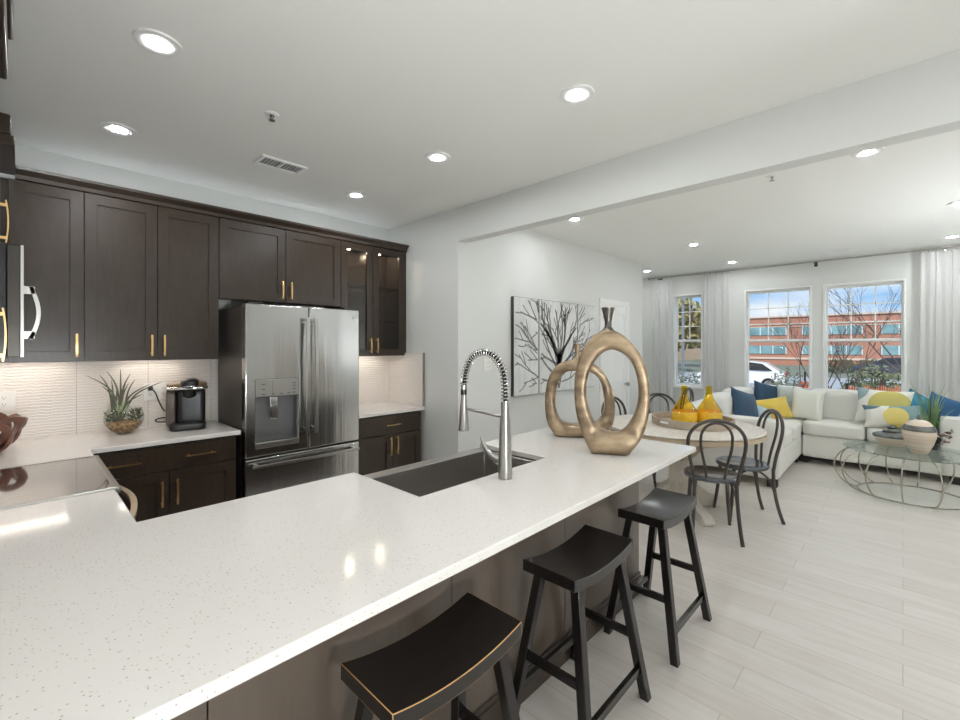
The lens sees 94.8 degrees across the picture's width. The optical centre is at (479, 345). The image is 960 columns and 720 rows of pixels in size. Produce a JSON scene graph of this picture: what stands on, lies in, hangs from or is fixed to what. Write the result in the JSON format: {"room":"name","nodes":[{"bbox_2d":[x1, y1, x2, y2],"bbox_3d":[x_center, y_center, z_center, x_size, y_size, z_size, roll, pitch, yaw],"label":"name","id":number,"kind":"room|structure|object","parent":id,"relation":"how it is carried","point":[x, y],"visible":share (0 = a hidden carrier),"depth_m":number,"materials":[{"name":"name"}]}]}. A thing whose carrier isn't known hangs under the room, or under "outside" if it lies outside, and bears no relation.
{"room":"kitchen","nodes":[
{"label":"kitchen","id":0,"kind":"room"},
{"bbox_2d":[0,145,388,440],"bbox_3d":[-2.074,0.129,3.617,0.140,2.742,3.330,0,0,44],"label":"wall","id":1,"kind":"structure","parent":0,"point":[58,399],"depth_m":3.01,"materials":[{"name":"white tile"}]},
{"bbox_2d":[0,391,14,411],"bbox_3d":[-2.880,0.335,2.668,0.010,0.120,0.095,0,0,44],"label":"outlet plate","id":2,"kind":"object","parent":1,"relation":"attached to","point":[7,398],"visible":1,"depth_m":2.68,"materials":[{"name":"white plastic"}]},
{"bbox_2d":[0,177,83,362],"bbox_3d":[-2.758,-0.426,2.578,0.348,1.045,0.641,0,0,44],"label":"upper cabinet","id":3,"kind":"object","parent":1,"relation":"attached to","point":[48,221],"visible":0.89,"depth_m":2.61,"materials":[{"name":"brown wood"}]},
{"bbox_2d":[84,193,218,360],"bbox_3d":[-2.279,-0.426,3.077,0.348,1.045,0.743,0,0,44],"label":"upper cabinet","id":4,"kind":"object","parent":1,"relation":"attached to","point":[151,272],"visible":1,"depth_m":2.94,"materials":[{"name":"brown wood"}]},
{"bbox_2d":[144,382,168,399],"bbox_3d":[-2.356,0.330,3.215,0.010,0.120,0.155,0,0,44],"label":"outlet plate","id":5,"kind":"object","parent":1,"relation":"attached to","point":[159,388],"visible":0.79,"depth_m":3.21,"materials":[{"name":"white plastic"}]},
{"bbox_2d":[148,386,165,396],"bbox_3d":[-2.353,0.330,3.213,0.003,0.068,0.105,0,0,44],"label":"socket","id":6,"kind":"object","parent":5,"relation":"attached to","point":[160,390],"depth_m":3.22,"materials":[{"name":"white plastic"}]},
{"bbox_2d":[219,218,340,306],"bbox_3d":[-1.684,-0.650,3.698,0.348,0.597,0.978,0,0,44],"label":"upper cabinet","id":7,"kind":"object","parent":1,"relation":"attached to","point":[258,263],"visible":1,"depth_m":3.56,"materials":[{"name":"brown wood"}]},
{"bbox_2d":[15,165,408,252],"bbox_3d":[-1.696,-0.982,3.494,0.096,0.066,2.736,0,0,44],"label":"crown molding","id":8,"kind":"structure","parent":7,"relation":"attached to","point":[26,174],"depth_m":3.07,"materials":[{"name":"brown wood"}]},
{"bbox_2d":[325,241,405,355],"bbox_3d":[-1.094,-0.426,4.313,0.348,1.045,0.726,0,0,44],"label":"upper cabinet","id":9,"kind":"object","parent":1,"relation":"attached to","point":[373,279],"visible":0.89,"depth_m":4.42,"materials":[{"name":"brown wood"}]},
{"bbox_2d":[359,320,394,323],"bbox_3d":[-1.126,-0.238,4.324,0.248,0.008,0.657,0,0,44],"label":"shelf","id":10,"kind":"object","parent":9,"relation":"attached to","point":[360,321],"depth_m":4.47,"materials":[{"name":"clear glass"}]},
{"bbox_2d":[359,353,421,405],"bbox_3d":[-1.018,0.328,4.219,0.590,0.515,0.760,0,0,44],"label":"wall tiles","id":11,"kind":"structure","parent":1,"relation":"attached to","point":[398,379],"depth_m":4.50,"materials":[{"name":"white tile"}]},
{"bbox_2d":[0,0,959,277],"bbox_3d":[1.007,-1.292,2.567,6.100,0.100,11.100,0,0,44],"label":"ceiling","id":12,"kind":"structure","parent":0,"point":[361,91],"depth_m":2.21,"materials":[{"name":"white paint"}]},
{"bbox_2d":[99,122,136,136],"bbox_3d":[-2.069,-1.237,2.524,0.168,0.010,0.168,0,0,44],"label":"recessed light","id":13,"kind":"object","parent":12,"relation":"in","point":[111,127],"visible":1,"depth_m":2.52,"materials":[{"name":"white plastic"}]},
{"bbox_2d":[132,28,182,56],"bbox_3d":[-1.318,-1.237,1.804,0.168,0.010,0.168,0,0,44],"label":"recessed light","id":14,"kind":"object","parent":12,"relation":"in","point":[157,42],"visible":1,"depth_m":1.80,"materials":[{"name":"white plastic"}]},
{"bbox_2d":[253,154,307,174],"bbox_3d":[-1.361,-1.237,3.016,0.170,0.014,0.300,0,0,44],"label":"ceiling vent","id":15,"kind":"object","parent":12,"relation":"in","point":[264,160],"visible":1,"depth_m":3.01,"materials":[{"name":"white metal"}]},
{"bbox_2d":[345,191,365,198],"bbox_3d":[-1.020,-1.237,3.625,0.168,0.010,0.168,0,0,44],"label":"recessed light","id":16,"kind":"object","parent":12,"relation":"in","point":[352,194],"visible":1,"depth_m":3.61,"materials":[{"name":"white plastic"}]},
{"bbox_2d":[425,151,450,162],"bbox_3d":[-0.278,-1.237,2.899,0.168,0.010,0.168,0,0,44],"label":"recessed light","id":17,"kind":"object","parent":12,"relation":"in","point":[434,157],"visible":1,"depth_m":2.89,"materials":[{"name":"white plastic"}]},
{"bbox_2d":[560,84,593,104],"bbox_3d":[0.478,-1.237,2.174,0.168,0.010,0.168,0,0,44],"label":"recessed light","id":18,"kind":"object","parent":12,"relation":"in","point":[575,94],"visible":1,"depth_m":2.16,"materials":[{"name":"white plastic"}]},
{"bbox_2d":[851,147,885,158],"bbox_3d":[2.484,-1.237,2.823,0.168,0.010,0.168,0,0,44],"label":"recessed light","id":19,"kind":"object","parent":12,"relation":"in","point":[873,152],"visible":0.82,"depth_m":2.83,"materials":[{"name":"white plastic"}]},
{"bbox_2d":[449,208,641,454],"bbox_3d":[1.103,0.129,5.398,0.120,2.742,3.880,0,0,44],"label":"wall","id":20,"kind":"structure","parent":0,"point":[484,274],"depth_m":4.47,"materials":[{"name":"white paint"}]},
{"bbox_2d":[511,296,538,396],"bbox_3d":[0.476,0.005,4.628,0.037,1.020,0.421,0,0,44],"label":"picture","id":21,"kind":"object","parent":20,"relation":"attached to","point":[524,311],"visible":1,"depth_m":4.59,"materials":[{"name":"grey"}]},
{"bbox_2d":[539,299,576,392],"bbox_3d":[0.898,0.005,5.068,0.037,1.020,0.776,0,0,44],"label":"picture","id":22,"kind":"object","parent":20,"relation":"attached to","point":[557,320],"visible":0.88,"depth_m":5.01,"materials":[{"name":"grey"}]},
{"bbox_2d":[577,304,594,386],"bbox_3d":[1.314,0.005,5.501,0.037,1.020,0.400,0,0,44],"label":"picture","id":23,"kind":"object","parent":20,"relation":"attached to","point":[585,314],"visible":0.46,"depth_m":5.49,"materials":[{"name":"grey"}]},
{"bbox_2d":[578,306,592,351],"bbox_3d":[1.326,-0.077,5.488,0.001,0.829,0.394,0,0,44],"label":"print","id":24,"kind":"object","parent":23,"relation":"attached to","point":[581,316],"depth_m":5.42},
{"bbox_2d":[599,298,629,417],"bbox_3d":[1.886,0.435,6.068,0.102,2.130,0.850,0,0,44],"label":"door","id":25,"kind":"structure","parent":20,"relation":"in","point":[614,364],"depth_m":6.14,"materials":[{"name":"white"}]},
{"bbox_2d":[389,49,959,460],"bbox_3d":[1.184,0.129,2.716,5.850,2.742,0.120,0,0,44],"label":"wall","id":26,"kind":"structure","parent":0,"point":[921,99],"depth_m":2.64,"materials":[{"name":"white paint"}]},
{"bbox_2d":[422,353,424,405],"bbox_3d":[-0.548,0.326,4.278,0.008,0.519,0.023,0,0,44],"label":"trim","id":27,"kind":"structure","parent":26,"relation":"attached to","point":[423,354],"depth_m":4.27,"materials":[{"name":"grey metal"}]},
{"bbox_2d":[678,298,700,350],"bbox_3d":[18.824,-1.097,41.975,7.370,7.195,7.102,0,0,44],"label":"leafy tree","id":28,"kind":"object","parent":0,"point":[694,335],"visible":0.21,"depth_m":40.07,"materials":[{"name":"green plant"}]},
{"bbox_2d":[519,456,959,719],"bbox_3d":[1.007,1.550,2.567,6.100,0.100,11.100,0,0,44],"label":"floor","id":29,"kind":"structure","parent":0,"point":[848,608],"depth_m":2.49,"materials":[{"name":"beige wood"}]},
{"bbox_2d":[0,455,137,518],"bbox_3d":[-1.940,1.039,1.886,0.758,0.922,0.737,0,0,44],"label":"range","id":30,"kind":"object","parent":29,"relation":"on","point":[30,484],"visible":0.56,"depth_m":1.91,"materials":[{"name":"silver metal"}]},
{"bbox_2d":[120,485,137,518],"bbox_3d":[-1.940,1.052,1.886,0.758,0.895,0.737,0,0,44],"label":"handle","id":31,"kind":"object","parent":30,"relation":"in","point":[124,491],"depth_m":2.09,"materials":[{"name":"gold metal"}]},
{"bbox_2d":[93,435,235,521],"bbox_3d":[-2.158,1.058,2.987,0.648,0.884,0.755,0,0,44],"label":"base cabinet","id":32,"kind":"object","parent":29,"relation":"on","point":[167,479],"visible":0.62,"depth_m":2.81,"materials":[{"name":"brown wood"}]},
{"bbox_2d":[0,420,240,467],"bbox_3d":[-2.288,0.600,2.686,0.837,0.030,1.413,0,0,44],"label":"countertop","id":33,"kind":"structure","parent":32,"relation":"on","point":[25,452],"depth_m":2.67,"materials":[{"name":"stone"}]},
{"bbox_2d":[0,413,27,452],"bbox_3d":[-2.680,0.481,2.380,0.339,0.209,0.339,0,0,44],"label":"decorative bowl","id":34,"kind":"object","parent":33,"relation":"on","point":[9,435],"visible":1,"depth_m":2.40,"materials":[{"name":"brown wood"}]},
{"bbox_2d":[86,369,160,433],"bbox_3d":[-2.389,0.370,2.977,0.215,0.430,0.342,0,0,19],"label":"terrarium","id":35,"kind":"object","parent":33,"relation":"on","point":[119,425],"visible":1,"depth_m":2.93,"materials":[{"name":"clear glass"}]},
{"bbox_2d":[103,409,143,433],"bbox_3d":[-2.393,0.500,2.966,0.216,0.170,0.216,0,0,44],"label":"glass bowl","id":36,"kind":"object","parent":35,"relation":"attached to","point":[119,425],"depth_m":2.93,"materials":[{"name":"clear glass"}]},
{"bbox_2d":[148,378,207,431],"bbox_3d":[-2.152,0.407,3.139,0.373,0.355,0.325,0,0,-32],"label":"coffee maker","id":37,"kind":"object","parent":33,"relation":"on","point":[185,410],"visible":1,"depth_m":3.08,"materials":[{"name":"black plastic"}]},
{"bbox_2d":[218,301,359,498],"bbox_3d":[-1.521,0.593,3.575,0.695,1.815,0.892,0,0,44],"label":"refrigerator","id":38,"kind":"object","parent":29,"relation":"on","point":[288,376],"visible":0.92,"depth_m":3.33,"materials":[{"name":"grey metal"}]},
{"bbox_2d":[356,411,420,474],"bbox_3d":[-1.005,1.058,4.189,0.648,0.884,0.675,0,0,44],"label":"base cabinet","id":39,"kind":"object","parent":29,"relation":"on","point":[390,441],"visible":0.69,"depth_m":3.97,"materials":[{"name":"brown wood"}]},
{"bbox_2d":[359,401,424,418],"bbox_3d":[-0.996,0.600,4.198,0.609,0.030,0.711,0,0,44],"label":"countertop","id":40,"kind":"structure","parent":39,"relation":"on","point":[380,408],"depth_m":4.13,"materials":[{"name":"stone"}]},
{"bbox_2d":[171,451,641,719],"bbox_3d":[-0.286,1.058,1.842,0.659,0.884,3.001,0,0,44],"label":"base cabinet","id":41,"kind":"object","parent":29,"relation":"on","point":[309,685],"visible":0.33,"depth_m":1.60,"materials":[{"name":"brown wood"}]},
{"bbox_2d":[0,427,695,719],"bbox_3d":[-0.337,0.600,1.952,1.455,0.030,3.089,0,0,44],"label":"countertop","id":42,"kind":"structure","parent":41,"relation":"on","point":[106,614],"depth_m":1.17,"materials":[{"name":"stone"}]},
{"bbox_2d":[363,448,533,496],"bbox_3d":[-0.124,0.738,2.191,0.512,0.244,0.850,0,0,44],"label":"sink","id":43,"kind":"object","parent":42,"relation":"in","point":[426,477],"visible":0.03,"depth_m":2.37,"materials":[{"name":"silver metal"}]},
{"bbox_2d":[458,348,511,479],"bbox_3d":[0.017,0.298,2.032,0.307,0.574,0.062,0,0,40],"label":"faucet","id":44,"kind":"object","parent":42,"relation":"on","point":[503,460],"visible":1,"depth_m":1.96,"materials":[{"name":"grey metal"}]},
{"bbox_2d":[545,344,614,437],"bbox_3d":[0.644,0.286,2.860,0.443,0.598,0.124,0,0,10],"label":"ring vase","id":45,"kind":"object","parent":42,"relation":"on","point":[560,428],"visible":0.84,"depth_m":2.82,"materials":[{"name":"brown metal"}]},
{"bbox_2d":[574,307,649,455],"bbox_3d":[0.716,0.188,2.405,0.394,0.795,0.111,0,0,16],"label":"ring vase","id":46,"kind":"object","parent":42,"relation":"on","point":[599,440],"visible":1,"depth_m":2.37,"materials":[{"name":"brown metal"}]},
{"bbox_2d":[341,592,521,719],"bbox_3d":[-0.120,1.169,1.254,0.380,0.662,0.512,0,0,44],"label":"bar stool","id":47,"kind":"object","parent":29,"relation":"on","point":[417,674],"visible":1,"depth_m":1.23,"materials":[{"name":"black paint"}]},
{"bbox_2d":[513,524,650,719],"bbox_3d":[0.417,1.169,1.824,0.380,0.661,0.512,0,0,44],"label":"bar stool","id":48,"kind":"object","parent":29,"relation":"on","point":[591,554],"visible":0.94,"depth_m":1.76,"materials":[{"name":"black paint"}]},
{"bbox_2d":[601,396,656,487],"bbox_3d":[1.580,1.028,4.656,0.425,0.952,0.484,0,0,-36],"label":"dining chair","id":49,"kind":"object","parent":29,"relation":"on","point":[615,398],"visible":0.22,"depth_m":4.87,"materials":[{"name":"grey metal"}]},
{"bbox_2d":[603,488,711,667],"bbox_3d":[0.960,1.169,2.366,0.380,0.661,0.512,0,0,44],"label":"bar stool","id":50,"kind":"object","parent":29,"relation":"on","point":[662,510],"visible":0.98,"depth_m":2.30,"materials":[{"name":"black paint"}]},
{"bbox_2d":[649,393,677,483],"bbox_3d":[2.084,1.028,4.992,0.425,0.952,0.484,0,0,6],"label":"dining chair","id":51,"kind":"object","parent":29,"relation":"on","point":[652,394],"visible":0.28,"depth_m":5.19,"materials":[{"name":"grey metal"}]},
{"bbox_2d":[680,387,693,408],"bbox_3d":[2.582,1.028,5.936,0.484,0.952,0.425,0,0,6],"label":"dining chair","id":52,"kind":"object","parent":29,"relation":"on","point":[687,389],"visible":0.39,"depth_m":5.99,"materials":[{"name":"grey metal"}]},
{"bbox_2d":[610,413,766,526],"bbox_3d":[1.890,1.120,4.159,1.370,0.760,1.370,0,0,34],"label":"dining table","id":53,"kind":"object","parent":29,"relation":"on","point":[677,481],"visible":0.62,"depth_m":3.86,"materials":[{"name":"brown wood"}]},
{"bbox_2d":[652,411,734,430],"bbox_3d":[2.006,0.705,4.172,0.710,0.070,0.710,0,0,44],"label":"tray","id":54,"kind":"object","parent":53,"relation":"on","point":[663,419],"visible":0.61,"depth_m":3.95,"materials":[{"name":"grey wood"}]},
{"bbox_2d":[671,392,697,422],"bbox_3d":[1.929,0.552,4.164,0.231,0.352,0.231,0,0,44],"label":"glass bottle","id":55,"kind":"object","parent":54,"relation":"on","point":[683,415],"visible":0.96,"depth_m":4.08,"materials":[{"name":"yellow glass"}]},
{"bbox_2d":[696,386,722,422],"bbox_3d":[2.162,0.554,4.162,0.229,0.349,0.229,0,0,44],"label":"glass bottle","id":56,"kind":"object","parent":54,"relation":"on","point":[703,414],"visible":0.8,"depth_m":4.10,"materials":[{"name":"yellow glass"}]},
{"bbox_2d":[683,419,747,546],"bbox_3d":[1.871,1.028,3.555,0.425,0.952,0.484,0,0,19],"label":"dining chair","id":57,"kind":"object","parent":29,"relation":"on","point":[710,474],"visible":0.91,"depth_m":3.41,"materials":[{"name":"grey metal"}]},
{"bbox_2d":[713,408,785,524],"bbox_3d":[2.355,1.028,3.908,0.484,0.952,0.425,0,0,7],"label":"dining chair","id":58,"kind":"object","parent":29,"relation":"on","point":[754,465],"visible":0.88,"depth_m":3.80,"materials":[{"name":"grey metal"}]},
{"bbox_2d":[683,385,959,487],"bbox_3d":[4.073,1.030,5.252,2.470,0.940,2.280,0,0,44],"label":"sectional sofa","id":59,"kind":"object","parent":29,"relation":"on","point":[803,437],"visible":0.38,"depth_m":5.24,"materials":[{"name":"fabric"}]},
{"bbox_2d":[703,392,733,414],"bbox_3d":[3.035,0.790,5.534,0.280,0.399,0.710,0,0,44],"label":"cushion","id":60,"kind":"object","parent":59,"relation":"on","point":[724,400],"depth_m":5.30,"materials":[{"name":"fabric"}]},
{"bbox_2d":[722,387,753,393],"bbox_3d":[3.547,0.780,6.068,0.280,0.420,0.730,0,0,44],"label":"cushion","id":61,"kind":"object","parent":59,"relation":"on","point":[745,389],"depth_m":5.96,"materials":[{"name":"fabric"}]},
{"bbox_2d":[730,386,758,416],"bbox_3d":[3.260,0.750,5.422,0.534,0.511,0.208,0,0,-23],"label":"throw pillow","id":62,"kind":"object","parent":59,"relation":"on","point":[744,404],"visible":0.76,"depth_m":5.36,"materials":[{"name":"blue fabric"}]},
{"bbox_2d":[754,380,776,399],"bbox_3d":[4.022,0.725,6.174,0.480,0.485,0.188,0,0,11],"label":"throw pillow","id":63,"kind":"object","parent":59,"relation":"on","point":[762,391],"visible":0.44,"depth_m":6.15,"materials":[{"name":"blue fabric"}]},
{"bbox_2d":[756,396,793,418],"bbox_3d":[3.845,0.835,5.845,0.622,0.330,0.184,0,0,-7],"label":"throw pillow","id":64,"kind":"object","parent":59,"relation":"on","point":[780,404],"visible":0.51,"depth_m":5.80,"materials":[{"name":"yellow fabric"}]},
{"bbox_2d":[749,385,801,390],"bbox_3d":[4.235,0.775,6.302,0.710,0.430,0.280,0,0,44],"label":"cushion","id":65,"kind":"object","parent":59,"relation":"on","point":[752,387],"depth_m":6.26,"materials":[{"name":"fabric"}]},
{"bbox_2d":[783,428,791,447],"bbox_3d":[3.200,1.050,5.265,0.810,0.190,0.610,0,0,44],"label":"seat cushion","id":66,"kind":"object","parent":59,"relation":"on","point":[787,440],"depth_m":4.99,"materials":[{"name":"fabric"}]},
{"bbox_2d":[778,417,805,431],"bbox_3d":[4.054,1.052,6.164,0.800,0.182,0.650,0,0,44],"label":"seat cushion","id":67,"kind":"object","parent":59,"relation":"on","point":[801,420],"depth_m":5.77,"materials":[{"name":"fabric"}]},
{"bbox_2d":[784,420,800,439],"bbox_3d":[3.629,1.050,5.713,0.810,0.190,0.610,0,0,44],"label":"seat cushion","id":68,"kind":"object","parent":59,"relation":"on","point":[795,426],"depth_m":5.42,"materials":[{"name":"fabric"}]},
{"bbox_2d":[777,385,811,409],"bbox_3d":[4.259,0.755,6.002,0.425,0.434,0.179,0,0,34],"label":"throw pillow","id":69,"kind":"object","parent":59,"relation":"on","point":[782,391],"visible":0.28,"depth_m":6.01,"materials":[{"name":"grey fabric"}]},
{"bbox_2d":[791,387,825,420],"bbox_3d":[4.296,0.765,5.787,0.384,0.432,0.189,0,0,43],"label":"throw pillow","id":70,"kind":"object","parent":59,"relation":"on","point":[808,404],"visible":1,"depth_m":5.73,"materials":[{"name":"white fabric"}]},
{"bbox_2d":[803,418,866,439],"bbox_3d":[4.563,1.050,5.669,0.610,0.190,0.660,0,0,44],"label":"seat cushion","id":71,"kind":"object","parent":59,"relation":"on","point":[829,428],"depth_m":5.47,"materials":[{"name":"fabric"}]},
{"bbox_2d":[811,388,860,421],"bbox_3d":[4.723,0.780,5.835,0.610,0.420,0.280,0,0,44],"label":"cushion","id":72,"kind":"object","parent":59,"relation":"on","point":[838,404],"depth_m":5.71,"materials":[{"name":"fabric"}]},
{"bbox_2d":[854,387,914,421],"bbox_3d":[4.861,0.735,5.314,0.189,0.448,0.539,0,0,-45],"label":"throw pillow","id":73,"kind":"object","parent":59,"relation":"on","point":[870,397],"visible":0.55,"depth_m":5.32,"materials":[{"name":"fabric"}]},
{"bbox_2d":[862,405,920,426],"bbox_3d":[4.794,0.820,5.129,0.537,0.291,0.183,0,0,41],"label":"throw pillow","id":74,"kind":"object","parent":59,"relation":"on","point":[876,416],"visible":0.84,"depth_m":5.10,"materials":[{"name":"fabric"}]},
{"bbox_2d":[867,427,939,442],"bbox_3d":[5.011,1.050,5.240,0.610,0.190,0.660,0,0,44],"label":"seat cushion","id":75,"kind":"object","parent":59,"relation":"on","point":[870,438],"depth_m":5.19,"materials":[{"name":"fabric"}]},
{"bbox_2d":[909,388,930,420],"bbox_3d":[5.115,0.755,5.168,0.494,0.509,0.164,0,0,38],"label":"throw pillow","id":76,"kind":"object","parent":59,"relation":"on","point":[913,402],"visible":0.22,"depth_m":5.13,"materials":[{"name":"teal fabric"}]},
{"bbox_2d":[927,391,959,422],"bbox_3d":[5.242,0.725,5.004,0.166,0.401,0.416,0,0,-25],"label":"throw pillow","id":77,"kind":"object","parent":59,"relation":"on","point":[950,405],"visible":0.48,"depth_m":4.94,"materials":[{"name":"blue fabric"}]},
{"bbox_2d":[834,443,959,509],"bbox_3d":[4.328,1.275,4.426,1.210,0.450,1.135,0,0,32],"label":"coffee table","id":78,"kind":"object","parent":29,"relation":"on","point":[864,444],"visible":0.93,"depth_m":4.51,"materials":[{"name":"silver glass"}]},
{"bbox_2d":[872,425,905,446],"bbox_3d":[4.354,0.942,4.664,0.316,0.216,0.316,0,0,44],"label":"lidded jar","id":79,"kind":"object","parent":78,"relation":"on","point":[891,436],"visible":0.84,"depth_m":4.60,"materials":[{"name":"ceramic"}]},
{"bbox_2d":[902,415,936,454],"bbox_3d":[4.298,0.863,4.316,0.248,0.374,0.248,0,0,44],"label":"lidded jar","id":80,"kind":"object","parent":78,"relation":"on","point":[919,435],"visible":1,"depth_m":4.25,"materials":[{"name":"ceramic"}]},
{"bbox_2d":[907,380,954,449],"bbox_3d":[4.606,0.700,4.503,0.333,0.699,0.344,0,0,-17],"label":"potted plant","id":81,"kind":"object","parent":78,"relation":"on","point":[934,411],"visible":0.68,"depth_m":4.46,"materials":[{"name":"green plant"}]},
{"bbox_2d":[642,244,959,412],"bbox_3d":[4.794,0.129,6.459,5.820,2.742,0.160,0,0,44],"label":"wall","id":82,"kind":"structure","parent":0,"point":[901,265],"depth_m":6.35,"materials":[{"name":"white paint"}]},
{"bbox_2d":[673,293,702,388],"bbox_3d":[3.576,-0.083,7.565,0.540,1.605,0.190,0,0,44],"label":"window","id":83,"kind":"structure","parent":82,"relation":"attached to","point":[676,312],"depth_m":7.68,"materials":[{"name":"white"}]},
{"bbox_2d":[744,285,811,387],"bbox_3d":[4.502,-0.077,6.677,0.915,1.595,0.190,0,0,44],"label":"window","id":84,"kind":"structure","parent":82,"relation":"attached to","point":[747,293],"depth_m":6.78,"materials":[{"name":"white"}]},
{"bbox_2d":[648,245,959,279],"bbox_3d":[4.660,-1.177,6.376,4.480,0.075,0.145,0,0,44],"label":"curtain rod","id":85,"kind":"object","parent":82,"relation":"attached to","point":[817,261],"visible":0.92,"depth_m":6.25,"materials":[{"name":"grey metal"}]},
{"bbox_2d":[652,276,672,412],"bbox_3d":[3.187,0.132,7.716,0.361,2.695,0.052,0,0,44],"label":"curtain","id":86,"kind":"object","parent":85,"relation":"hanging from","point":[661,289],"visible":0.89,"depth_m":7.71,"materials":[{"name":"white fabric"}]},
{"bbox_2d":[703,270,729,398],"bbox_3d":[3.811,0.132,7.118,0.392,2.695,0.052,0,0,44],"label":"curtain","id":87,"kind":"object","parent":85,"relation":"hanging from","point":[716,287],"visible":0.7,"depth_m":7.11,"materials":[{"name":"white fabric"}]},
{"bbox_2d":[918,245,959,401],"bbox_3d":[5.808,0.132,5.202,0.917,2.695,0.052,0,0,44],"label":"curtain","id":88,"kind":"object","parent":85,"relation":"hanging from","point":[939,272],"visible":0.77,"depth_m":5.39,"materials":[{"name":"white fabric"}]},
{"bbox_2d":[823,278,905,391],"bbox_3d":[5.208,-0.075,6.000,0.908,1.590,0.190,0,0,44],"label":"window","id":89,"kind":"structure","parent":82,"relation":"attached to","point":[902,282],"depth_m":5.99,"materials":[{"name":"white"}]},
{"bbox_3d":[-2.012,0.129,1.333,3.150,2.742,0.120,0,0,44],"label":"wall","id":90,"kind":"structure","parent":0,"visible":0},
{"bbox_2d":[0,308,6,360],"bbox_3d":[-1.517,-0.426,1.179,0.822,1.045,0.341,0,0,44],"label":"upper cabinet","id":91,"kind":"object","parent":90,"relation":"attached to","point":[2,313],"visible":1,"depth_m":1.32,"materials":[{"name":"metal"}]},
{"bbox_2d":[0,0,13,78],"bbox_3d":[-1.512,-1.096,1.184,0.822,0.288,0.353,0,0,44],"label":"fascia","id":92,"kind":"object","parent":91,"relation":"attached to","point":[6,6],"visible":1,"depth_m":1.44,"materials":[{"name":"brown wood"}]},
{"bbox_2d":[0,200,8,242],"bbox_3d":[-2.090,-0.656,1.729,0.758,0.560,0.341,0,0,44],"label":"upper cabinet","id":93,"kind":"object","parent":90,"relation":"attached to","point":[5,204],"visible":1,"depth_m":1.60,"materials":[{"name":"metal"}]},
{"bbox_2d":[0,243,40,357],"bbox_3d":[-2.061,-0.159,1.759,0.758,0.418,0.424,0,0,44],"label":"microwave","id":94,"kind":"object","parent":93,"relation":"attached to","point":[12,288],"visible":1,"depth_m":1.60,"materials":[{"name":"silver plastic"}]},
{"bbox_2d":[0,112,14,174],"bbox_3d":[-2.532,-1.026,2.160,0.525,0.148,0.351,0,0,44],"label":"upper cabinet","id":95,"kind":"object","parent":90,"relation":"attached to","point":[7,141],"visible":1,"depth_m":2.12,"materials":[{"name":"brown wood"}]},
{"label":"outside","id":96,"kind":"structure","parent":0,"visible":0},
{"bbox_2d":[678,359,900,379],"bbox_3d":[47.383,2.600,71.082,150.000,0.200,151.800,0,0,44],"label":"ground","id":97,"kind":"structure","parent":96,"point":[694,365],"depth_m":46.92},
{"bbox_2d":[678,344,700,359],"bbox_3d":[23.436,-1.300,96.679,44.800,7.600,16.800,0,0,44],"label":"building","id":98,"kind":"structure","parent":97,"relation":"on","point":[690,354],"depth_m":80.74,"materials":[{"name":"beige"}]},
{"bbox_2d":[767,367,808,387],"bbox_3d":[9.768,1.607,14.005,1.600,1.892,1.596,0,0,44],"label":"shrub","id":99,"kind":"object","parent":97,"relation":"on","point":[786,381],"visible":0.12,"depth_m":13.93,"materials":[{"name":"green plant"}]},
{"bbox_2d":[749,311,900,365],"bbox_3d":[62.484,-0.750,50.782,60.100,6.500,20.200,0,0,44],"label":"office building","id":100,"kind":"structure","parent":97,"relation":"on","point":[775,353],"depth_m":56.70,"materials":[{"name":"red brick"}]},
{"bbox_2d":[760,293,900,389],"bbox_3d":[9.847,0.559,12.053,3.747,3.898,2.771,0,0,-26],"label":"bare tree","id":101,"kind":"object","parent":97,"relation":"on","point":[883,324],"visible":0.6,"depth_m":11.64,"materials":[{"name":"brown plant"}]},
{"bbox_2d":[828,357,855,373],"bbox_3d":[33.619,1.775,40.981,2.675,1.520,2.793,0,0,44],"label":"shrub","id":102,"kind":"object","parent":97,"relation":"on","point":[848,363],"visible":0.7,"depth_m":40.58,"materials":[{"name":"green plant"}]},
{"bbox_2d":[828,285,900,373],"bbox_3d":[10.844,-0.021,12.519,3.020,5.067,2.557,0,0,-42],"label":"bare tree","id":103,"kind":"object","parent":97,"relation":"on","point":[845,302],"visible":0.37,"depth_m":12.30,"materials":[{"name":"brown plant"}]},
{"bbox_2d":[839,362,900,390],"bbox_3d":[11.675,1.537,12.980,2.183,2.114,2.174,0,0,44],"label":"shrub","id":104,"kind":"object","parent":97,"relation":"on","point":[881,382],"visible":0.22,"depth_m":12.90,"materials":[{"name":"green plant"}]},
{"bbox_2d":[852,357,900,376],"bbox_3d":[31.852,1.670,33.978,1.840,1.620,4.530,0,0,-26],"label":"parked car","id":105,"kind":"object","parent":97,"relation":"on","point":[891,361],"visible":0.24,"depth_m":33.83,"materials":[{"name":"grey paint"}]},
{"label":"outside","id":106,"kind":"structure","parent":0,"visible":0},
{"bbox_2d":[678,372,900,390],"bbox_3d":[12.014,2.490,34.200,150.000,0.020,22.000,0,0,44],"label":"road","id":107,"kind":"structure","parent":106,"point":[836,385],"depth_m":30.81,"materials":[{"name":"grey asphalt"}]},
{"bbox_2d":[681,299,684,381],"bbox_3d":[12.149,-0.810,25.827,0.700,6.620,0.300,0,0,44],"label":"street light","id":108,"kind":"object","parent":107,"relation":"on","point":[682,353],"visible":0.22,"depth_m":25.94,"materials":[{"name":"grey metal"}]},
{"bbox_2d":[696,361,788,384],"bbox_3d":[15.408,1.670,25.985,4.530,1.620,1.840,0,0,38],"label":"parked car","id":109,"kind":"object","parent":107,"relation":"on","point":[759,371],"visible":0.27,"depth_m":24.70,"materials":[{"name":"white paint"}]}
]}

